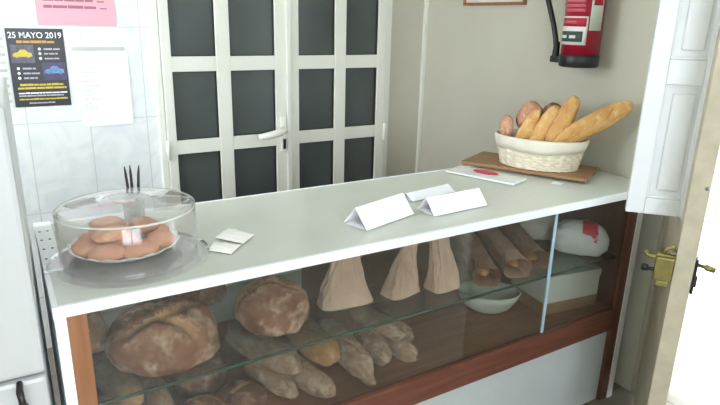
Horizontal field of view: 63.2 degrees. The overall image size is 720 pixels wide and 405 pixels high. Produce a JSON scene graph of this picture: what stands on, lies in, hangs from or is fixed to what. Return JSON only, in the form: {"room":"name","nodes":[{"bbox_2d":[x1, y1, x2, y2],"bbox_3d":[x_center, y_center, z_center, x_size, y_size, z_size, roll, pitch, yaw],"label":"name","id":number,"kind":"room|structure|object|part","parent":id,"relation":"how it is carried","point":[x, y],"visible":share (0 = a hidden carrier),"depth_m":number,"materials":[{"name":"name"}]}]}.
{"room":"food shop","nodes":[
{"label":"food shop","id":0,"kind":"room"},
{"bbox_2d":[0,0,423,347],"bbox_3d":[-1.146,-0.615,2.708,3.530,2.620,0.100,-9,20,-30],"label":"wall","id":1,"kind":"structure","parent":0,"point":[61,160],"depth_m":2.72,"materials":[{"name":"tile"}]},
{"bbox_2d":[0,28,14,106],"bbox_3d":[-1.561,-0.548,2.399,0.212,0.325,0.001,-9,20,-30],"label":"notice","id":2,"kind":"object","parent":1,"relation":"attached to","point":[4,67],"visible":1,"depth_m":2.44,"materials":[{"name":"paper"}]},
{"bbox_2d":[4,28,71,106],"bbox_3d":[-1.375,-0.577,2.509,0.216,0.326,0.002,-9,20,-30],"label":"poster","id":3,"kind":"object","parent":1,"relation":"attached to","point":[37,56],"visible":1,"depth_m":2.51,"materials":[{"name":"black paper"}]},
{"bbox_2d":[9,45,34,62],"bbox_3d":[-1.420,-0.625,2.463,0.086,0.074,0.001,-9,20,-30],"label":"picture","id":4,"kind":"object","parent":3,"relation":"attached to","point":[17,53],"depth_m":2.46},
{"bbox_2d":[43,48,59,49],"bbox_3d":[-1.324,-0.659,2.514,0.062,0.007,0.001,-9,20,-30],"label":"print","id":5,"kind":"object","parent":3,"relation":"on","point":[43,48],"depth_m":2.51},
{"bbox_2d":[42,62,66,79],"bbox_3d":[-1.326,-0.570,2.542,0.090,0.074,0.001,-9,20,-30],"label":"picture","id":6,"kind":"object","parent":3,"relation":"on","point":[50,70],"depth_m":2.54},
{"bbox_2d":[34,0,115,25],"bbox_3d":[-1.221,-0.868,2.512,0.312,0.210,0.002,-9,20,-30],"label":"sheet","id":7,"kind":"object","parent":1,"relation":"attached to","point":[48,12],"visible":1,"depth_m":2.53,"materials":[{"name":"pink paper"}]},
{"bbox_2d":[71,47,133,126],"bbox_3d":[-1.165,-0.525,2.659,0.230,0.352,0.003,-9,20,-30],"label":"sheet","id":8,"kind":"object","parent":1,"relation":"attached to","point":[103,80],"visible":1,"depth_m":2.66,"materials":[{"name":"white paper"}]},
{"bbox_2d":[148,0,392,206],"bbox_3d":[-0.391,-0.504,3.121,1.325,2.200,0.192,-9,20,-30],"label":"door","id":9,"kind":"structure","parent":1,"relation":"in","point":[253,97],"depth_m":3.05,"materials":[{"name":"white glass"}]},
{"bbox_3d":[-0.799,-0.860,2.763,0.223,0.336,0.006,-9,20,-30],"label":"pane","id":10,"kind":"part","parent":9,"relation":"part of","materials":[{"name":"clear glass"}]},
{"bbox_3d":[-0.808,-0.478,2.881,0.223,0.337,0.006,-9,20,-30],"label":"pane","id":11,"kind":"part","parent":9,"relation":"part of","materials":[{"name":"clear glass"}]},
{"bbox_3d":[-0.818,-0.099,2.998,0.223,0.336,0.006,-9,20,-30],"label":"pane","id":12,"kind":"part","parent":9,"relation":"part of","materials":[{"name":"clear glass"}]},
{"bbox_3d":[-0.545,-0.900,2.912,0.246,0.336,0.006,-9,20,-30],"label":"pane","id":13,"kind":"part","parent":9,"relation":"part of","materials":[{"name":"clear glass"}]},
{"bbox_3d":[-0.554,-0.518,3.030,0.246,0.337,0.006,-9,20,-30],"label":"pane","id":14,"kind":"part","parent":9,"relation":"part of","materials":[{"name":"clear glass"}]},
{"bbox_3d":[-0.564,-0.139,3.148,0.246,0.336,0.006,-9,20,-30],"label":"pane","id":15,"kind":"part","parent":9,"relation":"part of","materials":[{"name":"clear glass"}]},
{"bbox_3d":[-0.446,-0.358,3.049,0.065,0.055,0.181,18,23,42],"label":"lever","id":16,"kind":"part","parent":9,"relation":"part of","materials":[{"name":"metal"}]},
{"bbox_3d":[-0.410,-0.367,3.133,0.034,0.190,0.015,-9,20,-30],"label":"handle plate","id":17,"kind":"part","parent":9,"relation":"part of","materials":[{"name":"metal"}]},
{"bbox_3d":[-0.236,-0.948,3.094,0.225,0.336,0.006,-9,20,-30],"label":"pane","id":18,"kind":"part","parent":9,"relation":"part of","materials":[{"name":"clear glass"}]},
{"bbox_3d":[-0.246,-0.567,3.212,0.225,0.337,0.006,-9,20,-30],"label":"pane","id":19,"kind":"part","parent":9,"relation":"part of","materials":[{"name":"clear glass"}]},
{"bbox_3d":[-0.255,-0.187,3.329,0.225,0.336,0.006,-9,20,-30],"label":"pane","id":20,"kind":"part","parent":9,"relation":"part of","materials":[{"name":"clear glass"}]},
{"bbox_3d":[-0.015,-0.225,3.471,0.216,0.336,0.006,-9,20,-30],"label":"pane","id":21,"kind":"part","parent":9,"relation":"part of","materials":[{"name":"grey glass"}]},
{"bbox_3d":[-0.005,-0.605,3.353,0.216,0.337,0.006,-9,20,-30],"label":"pane","id":22,"kind":"part","parent":9,"relation":"part of","materials":[{"name":"grey glass"}]},
{"bbox_3d":[0.004,-0.986,3.235,0.216,0.336,0.006,-9,20,-30],"label":"pane","id":23,"kind":"part","parent":9,"relation":"part of","materials":[{"name":"grey glass"}]},
{"bbox_2d":[415,0,428,172],"bbox_3d":[0.382,-0.835,3.540,0.025,2.620,0.020,-9,20,-30],"label":"trim","id":24,"kind":"structure","parent":1,"relation":"attached to","point":[426,2],"depth_m":3.57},
{"bbox_2d":[47,347,719,404],"bbox_3d":[0.114,1.278,1.293,3.950,0.100,4.708,-9,20,-30],"label":"floor","id":25,"kind":"structure","parent":0,"point":[682,391],"depth_m":2.59,"materials":[{"name":"tile"}]},
{"bbox_2d":[0,77,55,404],"bbox_3d":[-1.053,0.445,1.380,0.560,1.385,0.663,-8,20,-29],"label":"refrigerator","id":26,"kind":"object","parent":25,"relation":"on","point":[25,371],"visible":1,"depth_m":1.19,"materials":[{"name":"white metal"}]},
{"bbox_3d":[-0.697,0.409,1.209,0.017,0.066,0.047,-8,20,-29],"label":"handle","id":27,"kind":"part","parent":26,"relation":"part of","materials":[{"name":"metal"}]},
{"bbox_3d":[-0.912,0.121,1.040,0.560,0.559,0.048,-8,20,-29],"label":"door","id":28,"kind":"part","parent":26,"relation":"part of","materials":[{"name":"white metal"}]},
{"bbox_3d":[-0.928,0.758,1.237,0.560,0.758,0.048,-8,20,-29],"label":"door","id":29,"kind":"part","parent":26,"relation":"part of","materials":[{"name":"white metal"}]},
{"bbox_2d":[33,166,642,404],"bbox_3d":[0.103,0.451,2.175,2.170,0.957,0.610,-9,20,-30],"label":"display counter","id":30,"kind":"object","parent":25,"relation":"on","point":[518,355],"depth_m":2.03,"materials":[{"name":"laminate"}]},
{"bbox_3d":[-0.813,0.611,1.642,0.023,0.924,0.600,-9,20,-30],"label":"panel","id":31,"kind":"part","parent":30,"relation":"part of","materials":[{"name":"wood"}]},
{"bbox_2d":[87,311,107,353],"bbox_3d":[-0.778,0.349,1.677,0.092,0.085,0.249,-10,20,-32],"label":"bread roll","id":32,"kind":"object","parent":30,"relation":"on","point":[97,326],"visible":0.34,"depth_m":1.60,"materials":[{"name":"brown food"}]},
{"bbox_2d":[97,395,121,404],"bbox_3d":[-0.694,0.612,1.668,0.230,0.076,0.083,16,22,39],"label":"bread roll","id":33,"kind":"object","parent":30,"relation":"on","point":[101,398],"visible":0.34,"depth_m":1.69,"materials":[{"name":"food"}]},
{"bbox_2d":[94,359,143,404],"bbox_3d":[-0.705,0.517,1.700,0.245,0.075,0.083,16,23,40],"label":"bread roll","id":34,"kind":"object","parent":33,"relation":"on","point":[115,383],"visible":0.89,"depth_m":1.66,"materials":[{"name":"beige food"}]},
{"bbox_2d":[67,227,179,262],"bbox_3d":[-0.619,0.110,1.545,0.278,0.024,0.264,-9,20,-30],"label":"plate","id":35,"kind":"object","parent":30,"relation":"on","point":[175,232],"visible":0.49,"depth_m":1.47,"materials":[{"name":"ceramic"}]},
{"bbox_2d":[79,230,93,238],"bbox_3d":[-0.705,0.091,1.564,0.075,0.038,0.092,9,19,23],"label":"bun","id":36,"kind":"object","parent":35,"relation":"on","point":[86,234],"visible":0.2,"depth_m":1.54,"materials":[{"name":"food"}]},
{"bbox_2d":[71,238,102,257],"bbox_3d":[-0.696,0.114,1.494,0.075,0.038,0.092,-7,19,-26],"label":"bun","id":37,"kind":"object","parent":35,"relation":"on","point":[81,247],"visible":0.67,"depth_m":1.47,"materials":[{"name":"food"}]},
{"bbox_2d":[87,244,124,262],"bbox_3d":[-0.630,0.125,1.463,0.094,0.038,0.077,0,17,-3],"label":"bun","id":38,"kind":"object","parent":35,"relation":"on","point":[103,252],"visible":0.94,"depth_m":1.44,"materials":[{"name":"food"}]},
{"bbox_2d":[107,230,139,246],"bbox_3d":[-0.625,0.095,1.545,0.078,0.039,0.093,15,21,33],"label":"bun","id":39,"kind":"object","parent":35,"relation":"on","point":[131,235],"visible":0.38,"depth_m":1.52,"materials":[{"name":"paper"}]},
{"bbox_2d":[90,224,126,243],"bbox_3d":[-0.648,0.079,1.507,0.082,0.041,0.083,2,17,1],"label":"bun","id":40,"kind":"object","parent":39,"relation":"on","point":[108,233],"visible":1,"depth_m":1.49,"materials":[{"name":"food"}]},
{"bbox_2d":[124,239,159,257],"bbox_3d":[-0.559,0.116,1.494,0.088,0.039,0.077,-3,18,-14],"label":"bun","id":41,"kind":"object","parent":35,"relation":"on","point":[142,247],"visible":0.9,"depth_m":1.47,"materials":[{"name":"food"}]},
{"bbox_2d":[139,223,168,237],"bbox_3d":[-0.574,0.076,1.625,0.095,0.037,0.078,15,22,37],"label":"bun","id":42,"kind":"object","parent":35,"relation":"on","point":[162,226],"visible":0.27,"depth_m":1.60,"materials":[{"name":"food"}]},
{"bbox_2d":[128,216,159,231],"bbox_3d":[-0.584,0.059,1.583,0.075,0.046,0.090,9,19,22],"label":"bun","id":43,"kind":"object","parent":42,"relation":"on","point":[135,222],"visible":0.98,"depth_m":1.55,"materials":[{"name":"food"}]},
{"bbox_2d":[145,230,175,247],"bbox_3d":[-0.534,0.095,1.565,0.075,0.038,0.094,2,17,1],"label":"bun","id":44,"kind":"object","parent":35,"relation":"on","point":[165,238],"visible":0.86,"depth_m":1.54,"materials":[{"name":"food"}]},
{"bbox_3d":[-0.652,0.076,1.620,0.094,0.037,0.075,-5,18,-19],"label":"bun","id":45,"kind":"object","parent":35,"relation":"on","visible":0},
{"bbox_2d":[88,216,126,230],"bbox_3d":[-0.676,0.057,1.571,0.072,0.041,0.092,17,23,40],"label":"bun","id":46,"kind":"object","parent":45,"relation":"on","point":[96,223],"visible":0.59,"depth_m":1.54,"materials":[{"name":"food"}]},
{"bbox_2d":[46,188,208,288],"bbox_3d":[-0.588,0.064,1.488,0.390,0.167,0.390,-9,20,-30],"label":"cake dome","id":47,"kind":"object","parent":30,"relation":"on","point":[105,193],"visible":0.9,"depth_m":1.52,"materials":[{"name":"clear glass"}]},
{"bbox_3d":[-0.590,0.140,1.512,0.390,0.009,0.390,-9,20,-30],"label":"dish","id":48,"kind":"part","parent":47,"relation":"part of","materials":[{"name":"clear glass"}]},
{"bbox_2d":[121,193,144,220],"bbox_3d":[-0.688,0.012,1.779,0.064,0.090,0.064,-9,20,-30],"label":"pen holder","id":49,"kind":"object","parent":30,"relation":"on","point":[142,194],"visible":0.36,"depth_m":1.77,"materials":[{"name":"glass"}]},
{"bbox_2d":[124,166,134,217],"bbox_3d":[-0.694,-0.028,1.763,0.020,0.168,0.009,-9,20,-30],"label":"pen","id":50,"kind":"object","parent":49,"relation":"in","point":[125,172],"visible":0.71,"depth_m":1.76,"materials":[{"name":"plastic"}]},
{"bbox_2d":[129,165,134,212],"bbox_3d":[-0.690,-0.032,1.774,0.009,0.167,0.009,-9,20,-30],"label":"pen","id":51,"kind":"object","parent":49,"relation":"in","point":[130,171],"visible":0.75,"depth_m":1.76,"materials":[{"name":"plastic"}]},
{"bbox_2d":[135,165,139,216],"bbox_3d":[-0.674,-0.030,1.770,0.026,0.168,0.009,-9,20,-30],"label":"pen","id":52,"kind":"object","parent":49,"relation":"in","point":[138,170],"visible":0.71,"depth_m":1.77,"materials":[{"name":"plastic"}]},
{"bbox_2d":[139,376,174,404],"bbox_3d":[-0.606,0.565,1.746,0.068,0.064,0.235,-10,21,-34],"label":"bread roll","id":53,"kind":"object","parent":30,"relation":"on","point":[162,396],"visible":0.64,"depth_m":1.71,"materials":[{"name":"brown food"}]},
{"bbox_2d":[104,296,219,376],"bbox_3d":[-0.538,0.344,1.600,0.280,0.151,0.309,15,22,36],"label":"round loaf","id":54,"kind":"object","parent":30,"relation":"on","point":[167,335],"visible":0.98,"depth_m":1.51,"materials":[{"name":"brown food"}]},
{"bbox_2d":[171,284,226,306],"bbox_3d":[-0.563,0.249,1.845,0.301,0.182,0.173,-13,23,-39],"label":"round loaf","id":55,"kind":"object","parent":30,"relation":"on","point":[209,296],"visible":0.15,"depth_m":1.82,"materials":[{"name":"brown food"}]},
{"bbox_2d":[172,350,226,397],"bbox_3d":[-0.511,0.523,1.865,0.170,0.138,0.176,-4,18,-15],"label":"round loaf","id":56,"kind":"object","parent":30,"relation":"on","point":[208,384],"visible":0.6,"depth_m":1.80,"materials":[{"name":"brown food"}]},
{"bbox_3d":[-0.579,0.241,2.010,0.834,0.424,0.006,-9,20,-30],"label":"panel","id":57,"kind":"part","parent":30,"relation":"part of","materials":[{"name":"glass"}]},
{"bbox_2d":[183,394,224,404],"bbox_3d":[-0.459,0.609,1.701,0.144,0.072,0.134,6,18,16],"label":"round loaf","id":58,"kind":"object","parent":30,"relation":"on","point":[206,399],"visible":1,"depth_m":1.71,"materials":[{"name":"food"}]},
{"bbox_2d":[208,242,239,253],"bbox_3d":[-0.374,0.120,1.588,0.081,0.010,0.069,4,17,9],"label":"paper packet","id":59,"kind":"object","parent":30,"relation":"on","point":[224,247],"visible":1,"depth_m":1.58,"materials":[{"name":"paper"}]},
{"bbox_2d":[215,228,253,243],"bbox_3d":[-0.356,0.092,1.676,0.108,0.009,0.082,9,19,23],"label":"paper packet","id":60,"kind":"object","parent":30,"relation":"on","point":[234,235],"visible":1,"depth_m":1.66,"materials":[{"name":"paper"}]},
{"bbox_2d":[216,378,267,404],"bbox_3d":[-0.358,0.587,1.784,0.140,0.070,0.146,16,22,39],"label":"round loaf","id":61,"kind":"object","parent":30,"relation":"on","point":[240,391],"visible":0.95,"depth_m":1.76,"materials":[{"name":"brown food"}]},
{"bbox_2d":[243,358,298,398],"bbox_3d":[-0.294,0.558,1.889,0.254,0.067,0.074,16,22,39],"label":"baton","id":62,"kind":"object","parent":30,"relation":"on","point":[281,385],"visible":0.7,"depth_m":1.84,"materials":[{"name":"beige food"}]},
{"bbox_2d":[224,322,301,374],"bbox_3d":[-0.314,0.460,1.882,0.363,0.085,0.094,16,22,38],"label":"baton","id":63,"kind":"object","parent":62,"relation":"on","point":[250,345],"visible":0.81,"depth_m":1.83,"materials":[{"name":"beige food"}]},
{"bbox_2d":[234,275,309,336],"bbox_3d":[-0.264,0.298,1.768,0.229,0.152,0.200,-2,18,-11],"label":"round loaf","id":64,"kind":"object","parent":30,"relation":"on","point":[270,305],"visible":1,"depth_m":1.70,"materials":[{"name":"brown food"}]},
{"bbox_3d":[-0.076,0.404,2.382,2.024,0.082,0.016,-9,20,-30],"label":"rail","id":65,"kind":"part","parent":30,"relation":"part of","materials":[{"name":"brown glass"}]},
{"bbox_2d":[290,354,335,397],"bbox_3d":[-0.195,0.549,1.909,0.083,0.077,0.319,-15,23,-42],"label":"baton","id":66,"kind":"object","parent":30,"relation":"on","point":[311,380],"visible":0.56,"depth_m":1.83,"materials":[{"name":"beige food"}]},
{"bbox_2d":[285,316,339,365],"bbox_3d":[-0.172,0.447,1.970,0.105,0.094,0.332,-11,21,-34],"label":"baton","id":67,"kind":"object","parent":66,"relation":"on","point":[327,353],"visible":0.66,"depth_m":1.88,"materials":[{"name":"brown food"}]},
{"bbox_2d":[50,166,629,305],"bbox_3d":[0.118,0.011,2.042,2.158,0.022,0.586,-9,20,-30],"label":"countertop","id":68,"kind":"structure","parent":30,"relation":"on","point":[288,225],"depth_m":1.81,"materials":[{"name":"laminate"}]},
{"bbox_2d":[317,256,372,310],"bbox_3d":[-0.049,0.216,1.909,0.186,0.236,0.100,-7,19,-24],"label":"paper bag","id":69,"kind":"object","parent":30,"relation":"on","point":[344,285],"visible":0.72,"depth_m":1.90,"materials":[{"name":"beige paper"}]},
{"bbox_2d":[320,319,373,379],"bbox_3d":[-0.053,0.492,2.016,0.095,0.088,0.374,-7,19,-25],"label":"baton","id":70,"kind":"object","parent":30,"relation":"on","point":[357,361],"visible":0.81,"depth_m":1.93,"materials":[{"name":"beige food"}]},
{"bbox_2d":[358,375,375,385],"bbox_3d":[-0.019,0.550,1.981,0.045,0.041,0.260,-9,20,-30],"label":"baton","id":71,"kind":"object","parent":30,"relation":"on","point":[372,381],"visible":0.22,"depth_m":1.89,"materials":[{"name":"food"}]},
{"bbox_2d":[349,318,392,365],"bbox_3d":[0.034,0.485,2.062,0.087,0.079,0.298,-6,19,-24],"label":"baton","id":72,"kind":"object","parent":30,"relation":"on","point":[381,354],"visible":0.82,"depth_m":2.00,"materials":[{"name":"beige food"}]},
{"bbox_2d":[343,193,413,230],"bbox_3d":[0.063,0.022,1.854,0.099,0.062,0.234,16,22,39],"label":"price card","id":73,"kind":"object","parent":30,"relation":"on","point":[378,213],"visible":1,"depth_m":1.82,"materials":[{"name":"white paper"}]},
{"bbox_2d":[380,309,413,340],"bbox_3d":[0.132,0.465,2.219,0.076,0.069,0.235,-7,19,-25],"label":"baton","id":74,"kind":"object","parent":30,"relation":"on","point":[408,330],"visible":0.34,"depth_m":2.17,"materials":[{"name":"food"}]},
{"bbox_2d":[380,244,419,299],"bbox_3d":[0.147,0.198,1.993,0.154,0.229,0.091,-13,23,-40],"label":"paper bag","id":75,"kind":"object","parent":30,"relation":"on","point":[402,281],"visible":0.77,"depth_m":1.98,"materials":[{"name":"beige paper"}]},
{"bbox_3d":[0.271,0.142,2.533,1.210,0.504,0.008,-9,20,-30],"label":"sliding door","id":76,"kind":"part","parent":30,"relation":"part of","materials":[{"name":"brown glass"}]},
{"bbox_2d":[384,336,417,361],"bbox_3d":[0.120,0.494,2.116,0.079,0.074,0.266,-9,20,-30],"label":"baton","id":77,"kind":"object","parent":30,"relation":"on","point":[404,350],"visible":0.4,"depth_m":2.03,"materials":[{"name":"food"}]},
{"bbox_2d":[349,304,405,341],"bbox_3d":[0.058,0.424,2.110,0.076,0.073,0.279,-13,22,-39],"label":"baton","id":78,"kind":"object","parent":77,"relation":"on","point":[369,315],"visible":0.74,"depth_m":2.06,"materials":[{"name":"brown food"}]},
{"bbox_2d":[404,184,454,201],"bbox_3d":[0.246,-0.041,2.137,0.223,0.023,0.076,-13,22,-39],"label":"price card","id":79,"kind":"object","parent":30,"relation":"on","point":[418,195],"visible":0.83,"depth_m":2.12,"materials":[{"name":"white paper"}]},
{"bbox_2d":[424,237,459,293],"bbox_3d":[0.294,0.179,2.036,0.127,0.247,0.089,-11,21,-34],"label":"paper bag","id":80,"kind":"object","parent":30,"relation":"on","point":[442,276],"visible":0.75,"depth_m":2.02,"materials":[{"name":"beige paper"}]},
{"bbox_2d":[417,188,486,215],"bbox_3d":[0.315,-0.008,1.987,0.242,0.053,0.091,-10,21,-33],"label":"price card","id":81,"kind":"object","parent":30,"relation":"on","point":[473,198],"visible":1,"depth_m":1.96,"materials":[{"name":"white paper"}]},
{"bbox_3d":[0.208,0.615,1.953,1.951,0.095,0.028,-9,20,-30],"label":"rail","id":82,"kind":"part","parent":30,"relation":"part of","materials":[{"name":"red wood"}]},
{"bbox_2d":[455,233,501,286],"bbox_3d":[0.445,0.202,2.264,0.104,0.076,0.431,1,17,-1],"label":"baguette","id":83,"kind":"object","parent":30,"relation":"on","point":[484,272],"visible":1,"depth_m":2.15,"materials":[{"name":"brown paper"}]},
{"bbox_2d":[445,165,526,185],"bbox_3d":[0.516,-0.114,2.415,0.310,0.012,0.123,15,22,37],"label":"packet","id":84,"kind":"object","parent":30,"relation":"on","point":[487,175],"visible":1,"depth_m":2.40,"materials":[{"name":"white paper"}]},
{"bbox_2d":[473,169,498,174],"bbox_3d":[0.524,-0.127,2.437,0.115,0.001,0.060,15,22,37],"label":"print","id":85,"kind":"object","parent":84,"relation":"on","point":[476,171],"depth_m":2.43},
{"bbox_2d":[458,281,520,314],"bbox_3d":[0.530,0.402,2.420,0.260,0.090,0.189,2,17,3],"label":"bowl","id":86,"kind":"object","parent":30,"relation":"on","point":[498,302],"visible":0.83,"depth_m":2.40,"materials":[{"name":"white ceramic"}]},
{"bbox_2d":[476,227,531,277],"bbox_3d":[0.561,0.178,2.348,0.103,0.079,0.449,0,17,-5],"label":"baguette","id":87,"kind":"object","parent":30,"relation":"on","point":[513,264],"visible":0.93,"depth_m":2.22,"materials":[{"name":"paper"}]},
{"bbox_3d":[0.200,0.822,2.023,1.951,0.343,0.010,-9,20,-30],"label":"kick panel","id":88,"kind":"part","parent":30,"relation":"part of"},
{"bbox_2d":[498,223,548,268],"bbox_3d":[0.662,0.158,2.422,0.105,0.076,0.429,1,17,-3],"label":"baguette","id":89,"kind":"object","parent":30,"relation":"on","point":[521,240],"visible":0.79,"depth_m":2.30,"materials":[{"name":"brown paper"}]},
{"bbox_2d":[462,163,586,182],"bbox_3d":[0.741,-0.157,2.576,0.527,0.010,0.236,11,20,29],"label":"wooden board","id":90,"kind":"object","parent":30,"relation":"on","point":[462,163],"visible":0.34,"depth_m":2.50,"materials":[{"name":"brown wood"}]},
{"bbox_2d":[461,151,599,181],"bbox_3d":[0.742,-0.163,2.561,0.532,0.010,0.258,12,20,31],"label":"wooden board","id":91,"kind":"object","parent":90,"relation":"on","point":[487,159],"visible":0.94,"depth_m":2.49,"materials":[{"name":"brown wood"}]},
{"bbox_2d":[495,129,589,172],"bbox_3d":[0.772,-0.224,2.519,0.393,0.132,0.274,12,20,31],"label":"bread basket","id":92,"kind":"object","parent":91,"relation":"on","point":[544,156],"visible":0.89,"depth_m":2.42,"materials":[{"name":"white wicker"}]},
{"bbox_2d":[499,115,512,136],"bbox_3d":[0.636,-0.326,2.545,0.059,0.110,0.056,7,18,18],"label":"bread roll","id":93,"kind":"object","parent":92,"relation":"in","point":[506,123],"visible":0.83,"depth_m":2.52,"materials":[{"name":"food"}]},
{"bbox_2d":[515,110,539,138],"bbox_3d":[0.716,-0.313,2.513,0.109,0.173,0.070,-2,18,-12],"label":"baguette","id":94,"kind":"object","parent":92,"relation":"in","point":[529,123],"visible":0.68,"depth_m":2.48,"materials":[{"name":"food"}]},
{"bbox_2d":[516,101,541,126],"bbox_3d":[0.739,-0.376,2.552,0.107,0.135,0.110,-13,23,-39],"label":"bread roll","id":95,"kind":"object","parent":92,"relation":"in","point":[527,107],"visible":0.58,"depth_m":2.52,"materials":[{"name":"food"}]},
{"bbox_2d":[528,105,559,140],"bbox_3d":[0.778,-0.314,2.481,0.133,0.194,0.073,-2,18,-11],"label":"baguette","id":96,"kind":"object","parent":92,"relation":"in","point":[539,132],"visible":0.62,"depth_m":2.45,"materials":[{"name":"food"}]},
{"bbox_2d":[540,102,560,116],"bbox_3d":[0.821,-0.367,2.528,0.102,0.130,0.090,2,17,1],"label":"bread roll","id":97,"kind":"object","parent":92,"relation":"in","point":[549,105],"visible":0.2,"depth_m":2.50,"materials":[{"name":"food"}]},
{"bbox_2d":[544,95,579,141],"bbox_3d":[0.842,-0.327,2.452,0.142,0.242,0.080,1,17,-1],"label":"baguette","id":98,"kind":"object","parent":92,"relation":"in","point":[566,115],"visible":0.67,"depth_m":2.42,"materials":[{"name":"food"}]},
{"bbox_2d":[554,101,633,141],"bbox_3d":[0.950,-0.320,2.399,0.300,0.206,0.092,4,17,10],"label":"baguette","id":99,"kind":"object","parent":92,"relation":"in","point":[605,117],"visible":0.85,"depth_m":2.36,"materials":[{"name":"food"}]},
{"bbox_2d":[517,215,558,239],"bbox_3d":[0.760,0.083,2.580,0.241,0.128,0.134,10,19,27],"label":"bread bag","id":100,"kind":"object","parent":30,"relation":"on","point":[535,227],"visible":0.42,"depth_m":2.54,"materials":[{"name":"paper"}]},
{"bbox_2d":[511,251,601,314],"bbox_3d":[0.834,0.338,2.514,0.286,0.170,0.226,-6,19,-23],"label":"carton","id":101,"kind":"object","parent":30,"relation":"on","point":[575,289],"visible":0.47,"depth_m":2.43,"materials":[{"name":"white cardboard"}]},
{"bbox_3d":[0.836,0.271,2.493,0.286,0.030,0.226,-6,19,-23],"label":"lid","id":102,"kind":"part","parent":101,"relation":"part of","materials":[{"name":"cardboard"}]},
{"bbox_2d":[551,219,609,256],"bbox_3d":[0.906,0.138,2.406,0.230,0.134,0.129,7,18,17],"label":"bread bag","id":103,"kind":"object","parent":30,"relation":"on","point":[573,236],"visible":0.94,"depth_m":2.36,"materials":[{"name":"white plastic"}]},
{"bbox_3d":[0.950,0.334,2.679,0.030,0.924,0.600,-9,20,-30],"label":"panel","id":104,"kind":"part","parent":30,"relation":"part of","materials":[{"name":"wood"}]},
{"bbox_2d":[420,0,662,390],"bbox_3d":[1.696,-0.265,1.803,0.320,2.620,4.708,-9,20,-30],"label":"wall","id":105,"kind":"structure","parent":0,"point":[484,62],"depth_m":2.84,"materials":[{"name":"paint"}]},
{"bbox_2d":[463,0,526,5],"bbox_3d":[0.684,-1.157,2.947,0.018,0.310,0.444,-9,20,-30],"label":"framed picture","id":106,"kind":"object","parent":105,"relation":"attached to","point":[465,2],"visible":1,"depth_m":2.98,"materials":[{"name":"brown wood"}]},
{"bbox_2d":[466,0,522,2],"bbox_3d":[0.688,-1.158,2.950,0.008,0.284,0.418,-9,20,-30],"label":"print","id":107,"kind":"object","parent":106,"relation":"attached to","point":[467,1],"depth_m":2.98},
{"bbox_2d":[546,0,606,67],"bbox_3d":[0.898,-0.902,2.488,0.182,0.622,0.348,-9,20,-30],"label":"fire extinguisher","id":108,"kind":"object","parent":105,"relation":"attached to","point":[583,19],"visible":1,"depth_m":2.41,"materials":[{"name":"red metal"}]},
{"bbox_2d":[564,20,575,23],"bbox_3d":[0.865,-0.746,2.417,0.009,0.012,0.073,-6,19,-22],"label":"print","id":109,"kind":"object","parent":108,"relation":"on","point":[565,21],"depth_m":2.41},
{"bbox_2d":[561,31,582,41],"bbox_3d":[0.874,-0.690,2.429,0.023,0.042,0.106,-9,20,-30],"label":"print","id":110,"kind":"object","parent":108,"relation":"attached to","point":[567,36],"depth_m":2.41},
{"bbox_3d":[0.880,-0.712,2.423,0.031,0.113,0.122,-9,20,-30],"label":"label panel","id":111,"kind":"part","parent":108,"relation":"part of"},
{"bbox_2d":[563,18,586,26],"bbox_3d":[0.878,-0.743,2.411,0.026,0.033,0.114,-9,20,-30],"label":"print","id":112,"kind":"object","parent":108,"relation":"on","point":[568,22],"depth_m":2.39},
{"bbox_3d":[0.960,-0.772,2.365,0.059,0.150,0.006,-5,18,-19],"label":"label panel","id":113,"kind":"part","parent":108,"relation":"part of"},
{"bbox_2d":[594,0,603,5],"bbox_3d":[0.962,-0.806,2.352,0.044,0.027,0.004,-5,18,-19],"label":"print","id":114,"kind":"object","parent":108,"relation":"attached to","point":[596,2],"depth_m":2.35},
{"bbox_2d":[633,216,666,392],"bbox_3d":[1.280,-0.227,2.273,0.068,2.250,0.040,-9,20,-30],"label":"trim","id":115,"kind":"structure","parent":105,"relation":"attached to","point":[666,216],"depth_m":2.49,"materials":[{"name":"beige paint"}]},
{"bbox_2d":[625,0,719,404],"bbox_3d":[1.063,-0.137,1.966,0.266,2.190,0.662,9,19,24],"label":"door","id":116,"kind":"structure","parent":105,"relation":"in","point":[677,146],"depth_m":1.76,"materials":[{"name":"beige paint"}]},
{"bbox_3d":[0.886,0.200,1.800,0.040,0.024,0.020,9,19,24],"label":"latch knob","id":117,"kind":"part","parent":116,"relation":"part of","materials":[{"name":"metal"}]},
{"bbox_3d":[0.891,0.158,1.785,0.050,0.024,0.014,9,19,24],"label":"latch lever","id":118,"kind":"part","parent":116,"relation":"part of","materials":[{"name":"gold metal"}]},
{"bbox_3d":[0.999,0.218,1.744,0.014,0.110,0.034,9,19,24],"label":"handle plate","id":119,"kind":"part","parent":116,"relation":"part of","materials":[{"name":"metal"}]},
{"bbox_3d":[1.124,-0.541,1.829,0.006,1.145,0.538,9,19,24],"label":"pane","id":120,"kind":"part","parent":116,"relation":"part of","materials":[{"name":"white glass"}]},
{"bbox_3d":[1.021,0.194,1.725,0.049,0.023,0.019,9,19,24],"label":"handle","id":121,"kind":"part","parent":116,"relation":"part of","materials":[{"name":"gold metal"}]},
{"bbox_2d":[625,0,719,216],"bbox_3d":[0.946,-0.473,1.710,0.163,1.063,0.026,7,18,18],"label":"shutter","id":122,"kind":"object","parent":105,"relation":"attached to","point":[685,31],"depth_m":1.76,"materials":[{"name":"white paint"}]},
{"bbox_2d":[631,148,719,391],"bbox_3d":[1.374,-0.251,2.358,0.316,2.250,0.013,-9,20,-30],"label":"trim","id":123,"kind":"structure","parent":105,"relation":"attached to","point":[718,157],"depth_m":2.53,"materials":[{"name":"paint"}]},
{"label":"outside","id":124,"kind":"structure","parent":0,"visible":0},
{"bbox_2d":[675,163,719,395],"bbox_3d":[6.510,0.170,5.449,11.450,0.100,18.000,-9,20,-30],"label":"ground","id":125,"kind":"structure","parent":124,"point":[698,360],"depth_m":3.32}
]}

